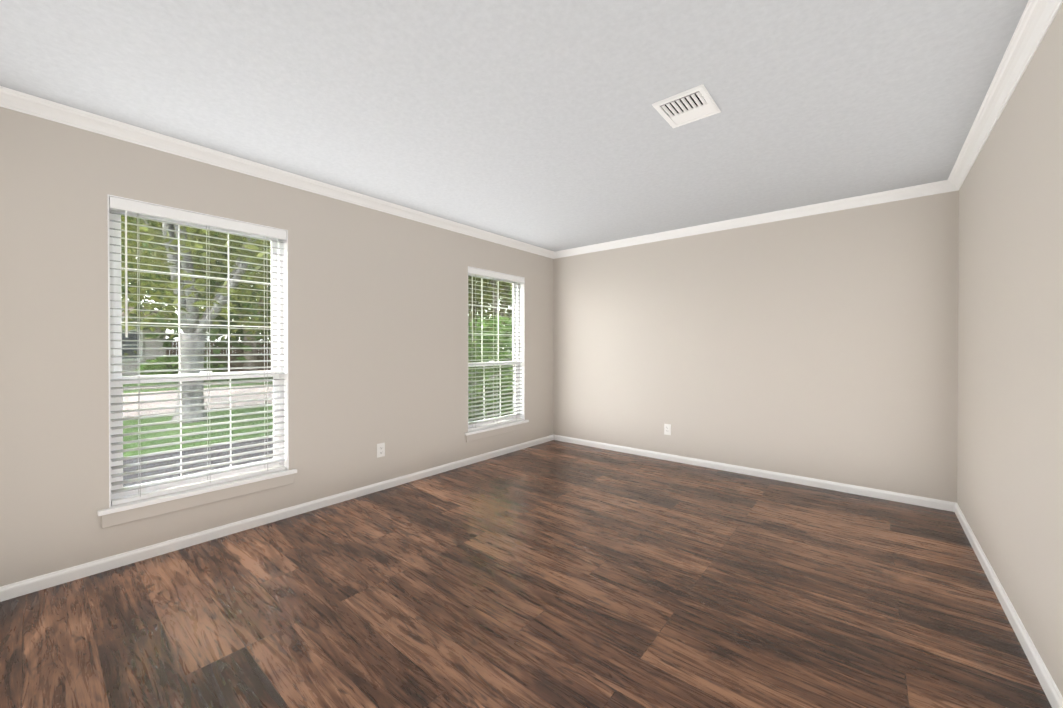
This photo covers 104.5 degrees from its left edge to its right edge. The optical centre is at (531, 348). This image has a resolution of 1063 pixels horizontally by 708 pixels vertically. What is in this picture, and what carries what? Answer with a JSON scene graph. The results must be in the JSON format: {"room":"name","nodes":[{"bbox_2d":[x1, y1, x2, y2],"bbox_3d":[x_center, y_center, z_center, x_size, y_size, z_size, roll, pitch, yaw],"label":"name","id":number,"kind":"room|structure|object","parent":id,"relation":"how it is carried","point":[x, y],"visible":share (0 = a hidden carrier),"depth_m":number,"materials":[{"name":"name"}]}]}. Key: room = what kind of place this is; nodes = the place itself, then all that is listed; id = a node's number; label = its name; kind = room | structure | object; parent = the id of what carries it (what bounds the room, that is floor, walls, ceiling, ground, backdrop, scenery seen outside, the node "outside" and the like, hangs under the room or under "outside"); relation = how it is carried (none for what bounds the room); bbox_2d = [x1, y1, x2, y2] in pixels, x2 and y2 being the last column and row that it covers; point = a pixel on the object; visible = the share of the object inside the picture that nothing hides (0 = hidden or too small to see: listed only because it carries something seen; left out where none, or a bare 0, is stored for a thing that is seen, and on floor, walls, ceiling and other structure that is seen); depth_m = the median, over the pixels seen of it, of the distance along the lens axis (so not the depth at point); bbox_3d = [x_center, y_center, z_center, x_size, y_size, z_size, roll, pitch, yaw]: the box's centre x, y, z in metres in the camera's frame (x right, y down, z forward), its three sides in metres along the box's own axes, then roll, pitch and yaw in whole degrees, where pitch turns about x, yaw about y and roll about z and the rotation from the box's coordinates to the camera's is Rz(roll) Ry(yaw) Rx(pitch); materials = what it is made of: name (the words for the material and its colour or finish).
{"room":"empty living room","nodes":[
{"label":"empty living room","id":0,"kind":"room"},
{"bbox_2d":[0,107,552,586],"bbox_3d":[-1.289,-0.022,3.607,0.160,2.440,5.070,0,0,40],"label":"wall","id":1,"kind":"structure","parent":0,"point":[376,327],"depth_m":2.73,"materials":[{"name":"beige paint"}]},
{"bbox_2d":[97,469,296,528],"bbox_3d":[-2.042,0.919,2.613,0.107,0.100,0.990,0,0,40],"label":"window sill","id":2,"kind":"structure","parent":1,"relation":"attached to","point":[119,514],"depth_m":2.51,"materials":[{"name":"white wood"}]},
{"bbox_2d":[107,194,288,507],"bbox_3d":[-2.087,0.011,2.645,0.160,1.715,0.900,0,0,40],"label":"window","id":3,"kind":"structure","parent":1,"relation":"in","point":[283,283],"depth_m":2.62,"materials":[{"name":"white plastic"}]},
{"bbox_2d":[109,196,285,505],"bbox_3d":[-2.056,0.013,2.620,0.073,1.705,0.882,0,0,40],"label":"window blind","id":4,"kind":"object","parent":3,"relation":"attached to","point":[125,205],"visible":0.98,"depth_m":2.55,"materials":[{"name":"white plastic"}]},
{"bbox_2d":[0,435,551,601],"bbox_3d":[-1.222,1.164,3.559,0.014,0.068,4.750,0,0,40],"label":"baseboard","id":5,"kind":"structure","parent":1,"relation":"attached to","point":[168,546],"depth_m":2.61,"materials":[{"name":"white wood"}]},
{"bbox_2d":[0,86,555,258],"bbox_3d":[-1.202,-1.205,3.529,0.065,0.074,4.750,0,0,40],"label":"crown molding","id":6,"kind":"structure","parent":1,"relation":"attached to","point":[11,99],"depth_m":2.59,"materials":[{"name":"white wood"}]},
{"bbox_2d":[377,443,384,457],"bbox_3d":[-1.278,0.859,3.493,0.009,0.115,0.070,0,0,40],"label":"electrical outlet","id":7,"kind":"object","parent":1,"relation":"attached to","point":[380,449],"visible":1,"depth_m":3.49,"materials":[{"name":"white plastic"}]},
{"bbox_2d":[468,266,524,427],"bbox_3d":[-0.432,0.000,4.643,0.160,1.715,0.900,0,0,40],"label":"window","id":8,"kind":"structure","parent":1,"relation":"in","point":[517,327],"depth_m":4.84,"materials":[{"name":"white plastic"}]},
{"bbox_2d":[468,267,523,430],"bbox_3d":[-0.401,0.002,4.618,0.073,1.705,0.882,0,0,40],"label":"window blind","id":9,"kind":"object","parent":8,"relation":"attached to","point":[480,272],"visible":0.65,"depth_m":4.57,"materials":[{"name":"white plastic"}]},
{"bbox_2d":[465,420,528,441],"bbox_3d":[-0.386,0.907,4.611,0.107,0.100,0.990,0,0,40],"label":"window sill","id":10,"kind":"structure","parent":1,"relation":"attached to","point":[482,433],"depth_m":4.54,"materials":[{"name":"white wood"}]},
{"bbox_2d":[0,0,1028,251],"bbox_3d":[0.197,-1.295,2.369,4.020,0.120,5.070,0,0,40],"label":"ceiling","id":11,"kind":"structure","parent":0,"point":[544,124],"depth_m":1.97,"materials":[{"name":"paint"}]},
{"bbox_2d":[652,84,720,127],"bbox_3d":[0.794,-1.228,2.102,0.250,0.010,0.290,0,0,40],"label":"ceiling vent","id":12,"kind":"object","parent":11,"relation":"in","point":[696,103],"visible":1,"depth_m":2.09,"materials":[{"name":"white metal"}]},
{"bbox_2d":[0,440,1051,707],"bbox_3d":[0.197,1.265,2.383,4.020,0.120,5.070,0,0,40],"label":"floor","id":13,"kind":"structure","parent":0,"point":[556,574],"depth_m":1.92,"materials":[{"name":"laminate"}]},
{"bbox_2d":[553,190,958,502],"bbox_3d":[1.763,-0.026,4.267,3.700,2.440,0.160,0,0,40],"label":"wall","id":14,"kind":"structure","parent":0,"point":[823,346],"depth_m":3.73,"materials":[{"name":"beige paint"}]},
{"bbox_2d":[664,424,670,434],"bbox_3d":[1.459,0.863,4.414,0.070,0.115,0.009,0,0,40],"label":"electrical outlet","id":15,"kind":"object","parent":14,"relation":"attached to","point":[667,429],"visible":1,"depth_m":4.41,"materials":[{"name":"white plastic"}]},
{"bbox_2d":[556,180,943,257],"bbox_3d":[1.699,-1.208,4.167,3.540,0.074,0.065,0,0,40],"label":"crown molding","id":16,"kind":"structure","parent":14,"relation":"attached to","point":[932,188],"depth_m":3.74,"materials":[{"name":"white wood"}]},
{"bbox_2d":[552,434,951,511],"bbox_3d":[1.704,1.161,4.209,3.630,0.068,0.014,0,0,40],"label":"baseboard","id":17,"kind":"structure","parent":14,"relation":"attached to","point":[870,492],"depth_m":3.74,"materials":[{"name":"white wood"}]},
{"bbox_2d":[957,3,1062,696],"bbox_3d":[1.683,-0.008,1.145,0.160,2.440,5.070,0,0,40],"label":"wall","id":18,"kind":"structure","parent":0,"point":[1010,399],"depth_m":1.75,"materials":[{"name":"beige paint"}]},
{"bbox_2d":[944,0,1062,192],"bbox_3d":[1.596,-1.192,1.210,0.065,0.074,4.750,0,0,40],"label":"crown molding","id":19,"kind":"structure","parent":18,"relation":"attached to","point":[1036,20],"depth_m":1.82,"materials":[{"name":"white wood"}]},
{"bbox_2d":[952,502,1062,707],"bbox_3d":[1.616,1.178,1.207,0.014,0.068,4.750,0,0,40],"label":"baseboard","id":20,"kind":"structure","parent":18,"relation":"attached to","point":[1047,683],"depth_m":1.74,"materials":[{"name":"white wood"}]},
{"label":"outside","id":21,"kind":"structure","parent":0,"visible":0},
{"bbox_2d":[121,215,512,486],"bbox_3d":[-31.017,-7.080,38.098,89.997,17.468,140.000,0,0,40],"label":"outdoor view","id":22,"kind":"object","parent":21,"point":[187,338],"depth_m":8.86,"materials":[{"name":"green plant"}]}
]}

